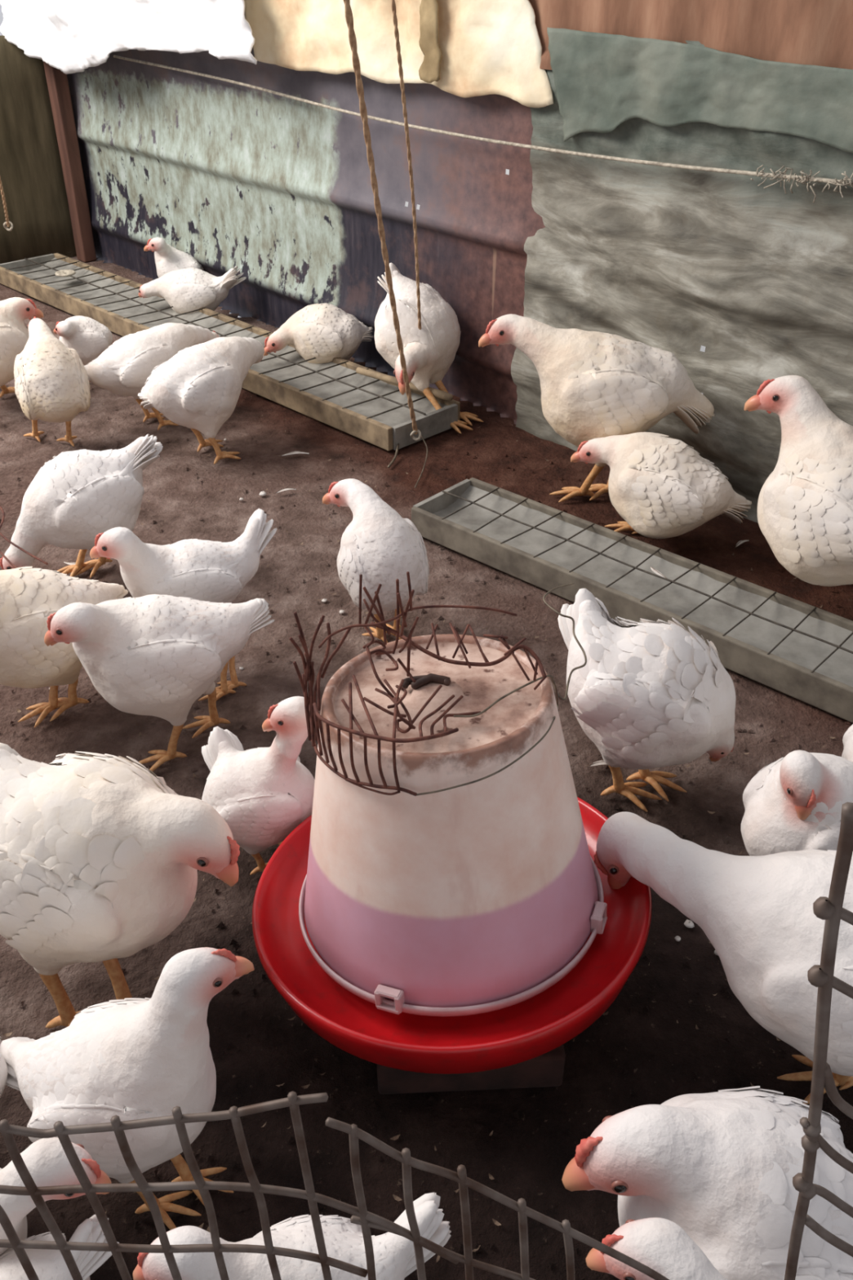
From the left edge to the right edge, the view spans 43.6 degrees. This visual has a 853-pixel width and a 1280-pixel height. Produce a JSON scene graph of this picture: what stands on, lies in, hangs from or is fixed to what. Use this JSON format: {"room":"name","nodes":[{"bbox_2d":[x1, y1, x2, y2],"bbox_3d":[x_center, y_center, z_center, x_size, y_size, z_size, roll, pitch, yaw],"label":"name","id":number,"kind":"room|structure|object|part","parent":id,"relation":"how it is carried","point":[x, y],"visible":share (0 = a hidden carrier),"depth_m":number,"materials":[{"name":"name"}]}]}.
{"room":"farm building","nodes":[
{"label":"farm building","id":0,"kind":"room"},
{"bbox_2d":[0,35,76,263],"bbox_3d":[-2.282,-1.504,3.571,2.402,0.800,0.044,-27,43,-34],"label":"wall","id":1,"kind":"structure","parent":0,"point":[31,172],"depth_m":4.15,"materials":[{"name":"brown wood"}]},
{"bbox_2d":[0,177,13,231],"bbox_3d":[-1.389,-1.796,3.289,0.106,1.043,0.086,22,40,29],"label":"rope","id":2,"kind":"object","parent":1,"relation":"hanging from","point":[7,222],"visible":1,"depth_m":3.54,"materials":[{"name":"fabric"}]},
{"bbox_2d":[0,0,257,74],"bbox_3d":[-1.151,-2.130,3.506,0.102,0.493,2.039,-27,42,-34],"label":"plastic sheet","id":3,"kind":"object","parent":1,"relation":"on","point":[69,36],"visible":1,"depth_m":3.40,"materials":[{"name":"white plastic"}]},
{"bbox_2d":[0,255,852,1279],"bbox_3d":[-0.500,-0.330,2.551,5.400,0.014,6.200,0,34,0],"label":"floor","id":4,"kind":"structure","parent":0,"point":[277,1051],"depth_m":1.67,"materials":[{"name":"brown soil"}]},
{"bbox_2d":[0,1036,7,1097],"bbox_3d":[-0.532,0.473,1.097,0.205,0.284,0.133,0,34,0],"label":"chicken","id":5,"kind":"object","parent":4,"relation":"on","point":[3,1068],"visible":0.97,"depth_m":1.09},
{"bbox_2d":[0,297,43,397],"bbox_3d":[-1.230,-0.798,2.971,0.281,0.294,0.266,17,37,23],"label":"chicken","id":6,"kind":"object","parent":4,"relation":"on","point":[14,335],"visible":0.82,"depth_m":2.90},
{"bbox_3d":[-1.205,-0.746,3.072,0.058,0.095,0.129,11,36,16],"label":"leg","id":7,"kind":"part","parent":6,"relation":"part of","materials":[{"name":"orange"}]},
{"bbox_2d":[13,316,90,446],"bbox_3d":[-0.962,-0.650,2.738,0.184,0.310,0.265,-14,36,-20],"label":"chicken","id":8,"kind":"object","parent":4,"relation":"on","point":[52,384],"visible":1,"depth_m":2.64},
{"bbox_3d":[-1.034,-0.579,2.826,0.053,0.095,0.105,-28,43,-35],"label":"leg","id":9,"kind":"part","parent":8,"relation":"part of","materials":[{"name":"orange"}]},
{"bbox_3d":[-0.944,-0.569,2.810,0.077,0.095,0.051,23,40,30],"label":"leg","id":10,"kind":"part","parent":8,"relation":"part of","materials":[{"name":"orange"}]},
{"bbox_2d":[0,1137,111,1255],"bbox_3d":[-0.415,0.553,0.994,0.266,0.268,0.129,0,34,0],"label":"chicken","id":11,"kind":"object","parent":4,"relation":"on","point":[46,1160],"visible":0.62,"depth_m":0.92},
{"bbox_2d":[0,1214,119,1279],"bbox_3d":[-0.355,0.614,0.958,0.107,0.209,0.175,29,43,36],"label":"chicken","id":12,"kind":"object","parent":4,"relation":"on","point":[47,1264],"visible":0.62,"depth_m":0.93},
{"bbox_2d":[0,566,128,727],"bbox_3d":[-0.659,-0.002,1.789,0.285,0.297,0.250,0,34,0],"label":"chicken","id":13,"kind":"object","parent":4,"relation":"on","point":[28,595],"visible":0.8,"depth_m":1.73},
{"bbox_2d":[0,505,17,568],"bbox_3d":[-0.774,-0.206,1.933,0.030,0.004,0.358,-14,37,-20],"label":"loose wire","id":14,"kind":"object","parent":13,"relation":"on","point":[1,508],"visible":0.89,"depth_m":1.85,"materials":[{"name":"brown metal"}]},
{"bbox_2d":[0,532,48,564],"bbox_3d":[-0.754,-0.191,1.911,0.021,0.004,0.307,-26,42,-33],"label":"loose wire","id":15,"kind":"object","parent":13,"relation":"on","point":[1,534],"visible":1,"depth_m":1.86,"materials":[{"name":"metal"}]},
{"bbox_3d":[-0.671,0.086,1.845,0.055,0.087,0.095,19,38,25],"label":"leg","id":16,"kind":"part","parent":13,"relation":"part of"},
{"bbox_3d":[-0.638,0.089,1.841,0.082,0.087,0.058,0,34,0],"label":"leg","id":17,"kind":"part","parent":13,"relation":"part of","materials":[{"name":"orange"}]},
{"bbox_2d":[43,61,96,262],"bbox_3d":[-1.382,-1.894,4.122,0.061,0.830,0.074,-29,43,-36],"label":"timber post","id":18,"kind":"object","parent":4,"relation":"on","point":[56,80],"visible":0.78,"depth_m":4.12,"materials":[{"name":"brown wood"}]},
{"bbox_2d":[63,561,75,564],"bbox_3d":[-0.750,-0.161,2.277,0.062,0.007,0.012,8,35,11],"label":"feather","id":19,"kind":"object","parent":4,"relation":"on","point":[66,562],"visible":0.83,"depth_m":2.28,"materials":[{"name":"white"}]},
{"bbox_2d":[0,434,163,577],"bbox_3d":[-0.692,-0.256,2.164,0.208,0.299,0.321,23,40,30],"label":"chicken","id":20,"kind":"object","parent":4,"relation":"on","point":[76,496],"visible":0.9,"depth_m":2.09},
{"bbox_3d":[-0.739,-0.176,2.230,0.107,0.091,0.059,-16,37,-23],"label":"leg","id":21,"kind":"part","parent":20,"relation":"part of","materials":[{"name":"orange"}]},
{"bbox_3d":[-0.702,-0.187,2.244,0.093,0.094,0.058,-12,36,-17],"label":"leg","id":22,"kind":"part","parent":20,"relation":"part of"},
{"bbox_2d":[53,315,112,382],"bbox_3d":[-1.011,-0.864,3.154,0.170,0.201,0.138,-22,40,-29],"label":"chicken","id":23,"kind":"object","parent":4,"relation":"on","point":[90,338],"visible":0.85,"depth_m":3.10},
{"bbox_2d":[0,742,239,1028],"bbox_3d":[-0.386,0.297,1.306,0.344,0.339,0.255,0,34,0],"label":"chicken","id":24,"kind":"object","parent":4,"relation":"on","point":[100,859],"visible":0.98,"depth_m":1.19},
{"bbox_3d":[-0.421,0.435,1.306,0.107,0.112,0.069,19,38,26],"label":"leg","id":25,"kind":"part","parent":24,"relation":"part of","materials":[{"name":"orange"}]},
{"bbox_3d":[-0.365,0.420,1.325,0.140,0.115,0.069,26,42,33],"label":"leg","id":26,"kind":"part","parent":24,"relation":"part of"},
{"bbox_2d":[0,946,253,1230],"bbox_3d":[-0.308,0.448,1.085,0.277,0.339,0.161,0,34,0],"label":"chicken","id":27,"kind":"object","parent":4,"relation":"on","point":[128,1059],"visible":0.86,"depth_m":1.02},
{"bbox_3d":[-0.280,0.579,1.118,0.079,0.084,0.049,0,34,0],"label":"leg","id":28,"kind":"part","parent":27,"relation":"part of","materials":[{"name":"orange"}]},
{"bbox_3d":[-0.253,0.556,1.153,0.094,0.084,0.046,18,38,25],"label":"leg","id":29,"kind":"part","parent":27,"relation":"part of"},
{"bbox_2d":[84,322,218,430],"bbox_3d":[-0.706,-0.752,2.950,0.176,0.243,0.533,21,40,28],"label":"chicken","id":30,"kind":"object","parent":4,"relation":"on","point":[123,368],"visible":0.73,"depth_m":2.79},
{"bbox_3d":[-0.766,-0.653,2.946,0.082,0.083,0.049,-15,37,-21],"label":"leg","id":31,"kind":"part","parent":30,"relation":"part of","materials":[{"name":"orange"}]},
{"bbox_3d":[-0.717,-0.624,2.903,0.076,0.083,0.049,-21,39,-27],"label":"leg","id":32,"kind":"part","parent":30,"relation":"part of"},
{"bbox_2d":[44,594,275,771],"bbox_3d":[-0.402,0.041,1.696,0.321,0.329,0.207,0,34,0],"label":"chicken","id":33,"kind":"object","parent":4,"relation":"on","point":[151,655],"visible":0.98,"depth_m":1.62},
{"bbox_3d":[-0.433,0.162,1.724,0.087,0.097,0.056,0,34,0],"label":"leg","id":34,"kind":"part","parent":33,"relation":"part of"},
{"bbox_3d":[-0.383,0.104,1.810,0.076,0.099,0.051,-21,39,-28],"label":"leg","id":35,"kind":"part","parent":33,"relation":"part of","materials":[{"name":"orange"}]},
{"bbox_2d":[143,237,203,277],"bbox_3d":[-0.894,-1.352,3.811,0.184,0.201,0.180,0,34,0],"label":"chicken","id":36,"kind":"object","parent":4,"relation":"on","point":[167,258],"visible":0.77,"depth_m":3.78},
{"bbox_2d":[89,508,277,701],"bbox_3d":[-0.405,-0.084,1.886,0.195,0.325,0.279,19,39,26],"label":"chicken","id":37,"kind":"object","parent":4,"relation":"on","point":[206,571],"visible":0.8,"depth_m":1.81},
{"bbox_3d":[-0.376,0.062,1.883,0.066,0.087,0.042,-29,44,-36],"label":"leg","id":38,"kind":"part","parent":37,"relation":"part of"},
{"bbox_3d":[-0.367,0.044,1.908,0.065,0.088,0.063,-26,42,-33],"label":"leg","id":39,"kind":"part","parent":37,"relation":"part of","materials":[{"name":"orange"}]},
{"bbox_2d":[137,266,246,314],"bbox_3d":[-0.795,-1.191,3.624,0.386,0.188,0.164,0,34,0],"label":"chicken","id":40,"kind":"object","parent":4,"relation":"on","point":[188,289],"visible":0.98,"depth_m":3.58},
{"bbox_2d":[137,336,264,464],"bbox_3d":[-0.512,-0.685,2.821,0.222,0.275,0.571,14,37,20],"label":"chicken","id":41,"kind":"object","parent":4,"relation":"on","point":[198,388],"visible":1,"depth_m":2.62},
{"bbox_3d":[-0.579,-0.549,2.785,0.094,0.089,0.058,-17,38,-24],"label":"leg","id":42,"kind":"part","parent":41,"relation":"part of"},
{"bbox_3d":[-0.520,-0.507,2.723,0.088,0.089,0.058,-16,37,-23],"label":"leg","id":43,"kind":"part","parent":41,"relation":"part of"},
{"bbox_2d":[0,253,460,467],"bbox_3d":[-0.753,-0.993,3.463,0.329,0.071,2.283,-28,43,-34],"label":"trough","id":44,"kind":"object","parent":4,"relation":"on","point":[375,411],"visible":0.73,"depth_m":3.19,"materials":[{"name":"grey metal"}]},
{"bbox_2d":[54,269,75,276],"bbox_3d":[-1.331,-1.350,3.930,0.074,0.012,0.074,0,34,0],"label":"feather","id":45,"kind":"object","parent":44,"relation":"in","point":[68,272],"visible":1,"depth_m":3.92,"materials":[{"name":"white"}]},
{"bbox_2d":[342,0,421,440],"bbox_3d":[-0.094,-0.834,2.188,0.034,1.174,0.646,7,35,10],"label":"rope","id":46,"kind":"object","parent":44,"relation":"attached to","point":[348,11],"visible":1,"depth_m":2.16,"materials":[{"name":"brown fabric"}]},
{"bbox_2d":[355,367,453,400],"bbox_3d":[-0.064,-0.712,2.960,0.345,0.021,0.023,24,41,31],"label":"wooden rod","id":47,"kind":"object","parent":44,"relation":"on","point":[438,393],"visible":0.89,"depth_m":2.97,"materials":[{"name":"brown wood"}]},
{"bbox_2d":[391,0,421,329],"bbox_3d":[-0.056,-1.017,2.421,0.045,1.125,0.627,4,34,6],"label":"rope","id":48,"kind":"object","parent":44,"relation":"attached to","point":[393,2],"visible":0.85,"depth_m":2.37,"materials":[{"name":"brown fabric"}]},
{"bbox_2d":[201,696,315,875],"bbox_3d":[-0.236,0.199,1.495,0.179,0.294,0.151,0,34,0],"label":"chicken","id":49,"kind":"object","parent":4,"relation":"on","point":[262,794],"visible":0.89,"depth_m":1.45},
{"bbox_3d":[-0.223,0.315,1.530,0.059,0.062,0.039,-16,37,-22],"label":"leg","id":50,"kind":"part","parent":49,"relation":"part of","materials":[{"name":"orange"}]},
{"bbox_2d":[258,490,266,496],"bbox_3d":[-0.395,-0.353,2.573,0.019,0.012,0.020,0,34,0],"label":"pebble","id":51,"kind":"object","parent":4,"relation":"on","point":[263,493],"visible":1,"depth_m":2.57,"materials":[{"name":"white stone"}]},
{"bbox_2d":[273,488,296,493],"bbox_3d":[-0.344,-0.363,2.576,0.056,0.007,0.011,-13,36,-19],"label":"feather","id":52,"kind":"object","parent":4,"relation":"on","point":[284,489],"visible":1,"depth_m":2.57,"materials":[{"name":"white"}]},
{"bbox_2d":[133,1192,451,1279],"bbox_3d":[-0.104,0.590,0.932,0.261,0.276,0.120,-12,36,-18],"label":"chicken","id":53,"kind":"object","parent":4,"relation":"on","point":[394,1256],"visible":0.76,"depth_m":0.90},
{"bbox_2d":[278,451,309,456],"bbox_3d":[-0.344,-0.483,2.754,0.079,0.007,0.015,-7,35,-10],"label":"feather","id":54,"kind":"object","parent":4,"relation":"on","point":[292,452],"visible":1,"depth_m":2.75,"materials":[{"name":"white"}]},
{"bbox_2d":[263,302,373,364],"bbox_3d":[-0.323,-0.923,3.228,0.312,0.189,0.182,9,35,13],"label":"chicken","id":55,"kind":"object","parent":4,"relation":"on","point":[324,332],"visible":0.97,"depth_m":3.16},
{"bbox_2d":[322,478,429,643],"bbox_3d":[-0.088,-0.141,1.998,0.165,0.296,0.204,-10,35,-14],"label":"chicken","id":56,"kind":"object","parent":4,"relation":"on","point":[381,545],"visible":0.89,"depth_m":1.92},
{"bbox_3d":[-0.099,-0.044,2.038,0.052,0.088,0.062,0,34,0],"label":"leg","id":57,"kind":"part","parent":56,"relation":"part of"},
{"bbox_3d":[-0.059,-0.052,2.051,0.067,0.088,0.045,23,40,30],"label":"leg","id":58,"kind":"part","parent":56,"relation":"part of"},
{"bbox_2d":[2,395,835,1277],"bbox_3d":[-0.773,-0.279,2.461,2.138,0.003,4.296,-27,42,-34],"label":"litter","id":59,"kind":"object","parent":4,"relation":"on","point":[396,1197],"visible":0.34,"depth_m":1.34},
{"bbox_2d":[414,435,427,488],"bbox_3d":[-0.011,-0.450,2.681,0.022,0.035,0.242,2,34,3],"label":"wire","id":60,"kind":"object","parent":4,"relation":"on","point":[421,435],"visible":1,"depth_m":2.70,"materials":[{"name":"metal"}]},
{"bbox_2d":[0,802,852,1279],"bbox_3d":[0.010,0.423,0.646,0.511,0.884,0.009,0,34,0],"label":"wire fence","id":61,"kind":"object","parent":4,"relation":"on","point":[830,909],"visible":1,"depth_m":0.55,"materials":[{"name":"grey metal"}]},
{"bbox_2d":[0,291,852,1279],"bbox_3d":[-0.775,-0.272,2.453,2.182,0.008,4.298,-27,43,-34],"label":"crumbs","id":62,"kind":"object","parent":4,"relation":"on","point":[243,1206],"visible":0.31,"depth_m":1.38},
{"bbox_2d":[374,262,483,433],"bbox_3d":[-0.003,-0.799,2.886,0.258,0.390,0.343,-12,36,-17],"label":"chicken","id":63,"kind":"object","parent":4,"relation":"on","point":[429,352],"visible":0.91,"depth_m":2.83},
{"bbox_3d":[0.054,-0.644,2.898,0.170,0.121,0.066,23,40,30],"label":"leg","id":64,"kind":"part","parent":63,"relation":"part of","materials":[{"name":"orange"}]},
{"bbox_3d":[0.081,-0.676,2.943,0.177,0.121,0.066,22,40,29],"label":"leg","id":65,"kind":"part","parent":63,"relation":"part of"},
{"bbox_2d":[377,1044,565,1094],"bbox_3d":[0.050,0.482,1.290,0.220,0.060,0.104,-2,34,-2],"label":"brick","id":66,"kind":"object","parent":4,"relation":"on","point":[547,1069],"visible":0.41,"depth_m":1.25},
{"bbox_2d":[584,760,606,767],"bbox_3d":[0.283,0.201,1.740,0.051,0.007,0.010,-3,34,-5],"label":"feather","id":67,"kind":"object","parent":4,"relation":"on","point":[598,762],"visible":0.6,"depth_m":1.74,"materials":[{"name":"white"}]},
{"bbox_2d":[478,314,715,502],"bbox_3d":[0.381,-0.504,2.414,0.530,0.428,0.253,0,34,0],"label":"chicken","id":68,"kind":"object","parent":4,"relation":"on","point":[594,384],"visible":0.91,"depth_m":2.30},
{"bbox_3d":[0.359,-0.390,2.509,0.136,0.134,0.072,19,38,25],"label":"leg","id":69,"kind":"part","parent":68,"relation":"part of","materials":[{"name":"orange"}]},
{"bbox_3d":[0.414,-0.404,2.528,0.103,0.134,0.072,11,36,16],"label":"leg","id":70,"kind":"part","parent":68,"relation":"part of","materials":[{"name":"orange"}]},
{"bbox_2d":[411,477,852,723],"bbox_3d":[0.546,-0.058,2.073,1.382,0.066,0.214,27,42,34],"label":"trough","id":71,"kind":"object","parent":4,"relation":"on","point":[801,651],"visible":0.95,"depth_m":2.14,"materials":[{"name":"metal"}]},
{"bbox_2d":[650,566,666,577],"bbox_3d":[0.463,-0.134,2.132,0.011,0.007,0.056,-18,38,-25],"label":"feather","id":72,"kind":"object","parent":71,"relation":"on","point":[655,571],"visible":1,"depth_m":2.13,"materials":[{"name":"white"}]},
{"bbox_2d":[557,588,736,812],"bbox_3d":[0.333,0.104,1.623,0.254,0.307,0.236,-2,34,-2],"label":"chicken","id":73,"kind":"object","parent":4,"relation":"on","point":[648,695],"visible":0.99,"depth_m":1.53},
{"bbox_3d":[0.325,0.212,1.649,0.090,0.096,0.060,-9,35,-12],"label":"leg","id":74,"kind":"part","parent":73,"relation":"part of","materials":[{"name":"orange"}]},
{"bbox_3d":[0.368,0.186,1.690,0.107,0.096,0.062,26,42,33],"label":"leg","id":75,"kind":"part","parent":73,"relation":"part of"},
{"bbox_2d":[586,1217,726,1279],"bbox_3d":[0.218,0.608,0.851,0.218,0.336,0.107,18,38,25],"label":"chicken","id":76,"kind":"object","parent":4,"relation":"on","point":[661,1245],"visible":0.9,"depth_m":0.79},
{"bbox_2d":[570,431,751,538],"bbox_3d":[0.493,-0.318,2.295,0.373,0.254,0.212,22,40,29],"label":"chicken","id":77,"kind":"object","parent":4,"relation":"on","point":[662,487],"visible":1,"depth_m":2.21},
{"bbox_3d":[0.457,-0.270,2.382,0.125,0.077,0.060,28,43,35],"label":"leg","id":78,"kind":"part","parent":77,"relation":"part of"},
{"bbox_2d":[674,935,680,941],"bbox_3d":[0.342,0.406,1.451,0.008,0.006,0.010,0,34,0],"label":"pebble","id":79,"kind":"object","parent":4,"relation":"on","point":[677,938],"visible":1,"depth_m":1.45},
{"bbox_2d":[684,919,694,928],"bbox_3d":[0.362,0.392,1.470,0.015,0.010,0.012,20,39,27],"label":"pebble","id":80,"kind":"object","parent":4,"relation":"on","point":[688,923],"visible":1,"depth_m":1.47,"materials":[{"name":"white stone"}]},
{"bbox_2d":[561,1085,852,1279],"bbox_3d":[0.307,0.542,0.996,0.360,0.280,0.210,0,34,0],"label":"chicken","id":81,"kind":"object","parent":4,"relation":"on","point":[721,1166],"visible":0.87,"depth_m":0.92},
{"bbox_2d":[593,811,852,1104],"bbox_3d":[0.382,0.362,1.215,0.453,0.334,0.227,16,37,22],"label":"chicken","id":82,"kind":"object","parent":4,"relation":"on","point":[757,913],"visible":0.89,"depth_m":1.12},
{"bbox_3d":[0.468,0.478,1.238,0.099,0.116,0.072,0,34,0],"label":"leg","id":83,"kind":"part","parent":82,"relation":"part of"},
{"bbox_3d":[0.519,0.462,1.261,0.091,0.118,0.061,-9,35,-13],"label":"leg","id":84,"kind":"part","parent":82,"relation":"part of","materials":[{"name":"orange"}]},
{"bbox_2d":[734,539,749,547],"bbox_3d":[0.694,-0.215,2.357,0.051,0.007,0.010,-25,41,-32],"label":"feather","id":85,"kind":"object","parent":4,"relation":"on","point":[740,542],"visible":1,"depth_m":2.35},
{"bbox_2d":[741,750,852,856],"bbox_3d":[0.532,0.224,1.458,0.208,0.224,0.174,-11,36,-16],"label":"chicken","id":86,"kind":"object","parent":4,"relation":"on","point":[795,802],"visible":0.85,"depth_m":1.40},
{"bbox_2d":[744,375,852,586],"bbox_3d":[0.781,-0.249,2.014,0.305,0.452,0.398,-8,35,-12],"label":"chicken","id":87,"kind":"object","parent":4,"relation":"on","point":[805,505],"visible":1,"depth_m":1.93},
{"bbox_2d":[841,724,852,761],"bbox_3d":[0.697,0.176,1.555,0.185,0.263,0.164,0,34,0],"label":"chicken","id":88,"kind":"object","parent":4,"relation":"on","point":[847,740],"visible":0.44,"depth_m":1.55},
{"bbox_3d":[0.030,0.376,1.448,0.229,0.060,0.128,0,34,0],"label":"brick","id":89,"kind":"object","parent":4,"relation":"on","visible":0},
{"bbox_2d":[252,634,652,1074],"bbox_3d":[0.030,0.225,1.272,0.491,0.404,0.492,14,36,19],"label":"pet feeder","id":90,"kind":"object","parent":89,"relation":"on","point":[477,926],"visible":0.92,"depth_m":1.17,"materials":[{"name":"red plastic"}]},
{"bbox_2d":[288,571,546,795],"bbox_3d":[-0.006,0.022,1.144,0.261,0.198,0.195,-25,42,-32],"label":"wire cage","id":91,"kind":"object","parent":90,"relation":"on","point":[313,718],"visible":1,"depth_m":1.15,"materials":[{"name":"brown metal"}]},
{"bbox_3d":[-0.001,0.046,1.196,0.057,0.013,0.023,-3,29,2],"label":"knob","id":92,"kind":"part","parent":90,"relation":"part of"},
{"bbox_2d":[416,675,558,795],"bbox_3d":[0.099,0.113,1.169,0.086,0.109,0.292,25,42,32],"label":"wire","id":93,"kind":"object","parent":90,"relation":"attached to","point":[550,676],"visible":0.96,"depth_m":1.12,"materials":[{"name":"metal"}]},
{"bbox_2d":[542,582,586,700],"bbox_3d":[0.194,-0.002,1.479,0.059,0.053,0.283,2,34,2],"label":"wire","id":94,"kind":"object","parent":93,"relation":"attached to","point":[571,584],"visible":0.88,"depth_m":1.51,"materials":[{"name":"metal"}]},
{"bbox_2d":[66,0,852,523],"bbox_3d":[0.110,-1.227,2.686,0.061,1.370,4.630,-27,42,-34],"label":"wall","id":95,"kind":"structure","parent":0,"point":[277,188],"depth_m":2.66,"materials":[{"name":"paint"}]},
{"bbox_2d":[244,0,553,107],"bbox_3d":[-0.147,-1.636,2.700,0.033,0.409,1.289,-27,43,-34],"label":"sheet","id":96,"kind":"object","parent":95,"relation":"hanging from","point":[486,46],"visible":0.91,"depth_m":2.66,"materials":[{"name":"beige fabric"}]},
{"bbox_2d":[418,0,442,83],"bbox_3d":[0.006,-1.482,2.550,0.021,0.266,0.082,-26,42,-33],"label":"sheet","id":97,"kind":"object","parent":96,"relation":"hanging from","point":[429,69],"visible":1,"depth_m":2.57,"materials":[{"name":"beige fabric"}]},
{"bbox_2d":[113,55,851,186],"bbox_3d":[-0.008,-1.331,2.714,0.008,0.064,3.136,-27,43,-34],"label":"cord","id":98,"kind":"object","parent":95,"relation":"attached to","point":[512,144],"visible":0.98,"depth_m":2.53,"materials":[{"name":"beige fabric"}]},
{"bbox_2d":[751,164,852,203],"bbox_3d":[0.727,-0.880,2.050,0.038,0.073,0.236,-28,43,-35],"label":"frayed fibre","id":99,"kind":"object","parent":98,"relation":"attached to","point":[846,177],"visible":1,"depth_m":2.05,"materials":[{"name":"beige wicker"}]},
{"bbox_2d":[546,27,852,153],"bbox_3d":[0.655,-1.019,2.058,0.023,0.222,1.143,-27,43,-34],"label":"tarpaulin","id":100,"kind":"object","parent":95,"relation":"attached to","point":[603,82],"visible":1,"depth_m":2.15,"materials":[{"name":"green fabric"}]},
{"label":"outside","id":101,"kind":"structure","parent":0,"visible":0},
{"bbox_2d":[404,168,705,394],"bbox_3d":[1.773,-1.336,4.127,7.613,0.001,7.789,0,34,0],"label":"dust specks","id":102,"kind":"structure","parent":101,"point":[703,348],"depth_m":5.41,"materials":[{"name":"white"}]}
]}

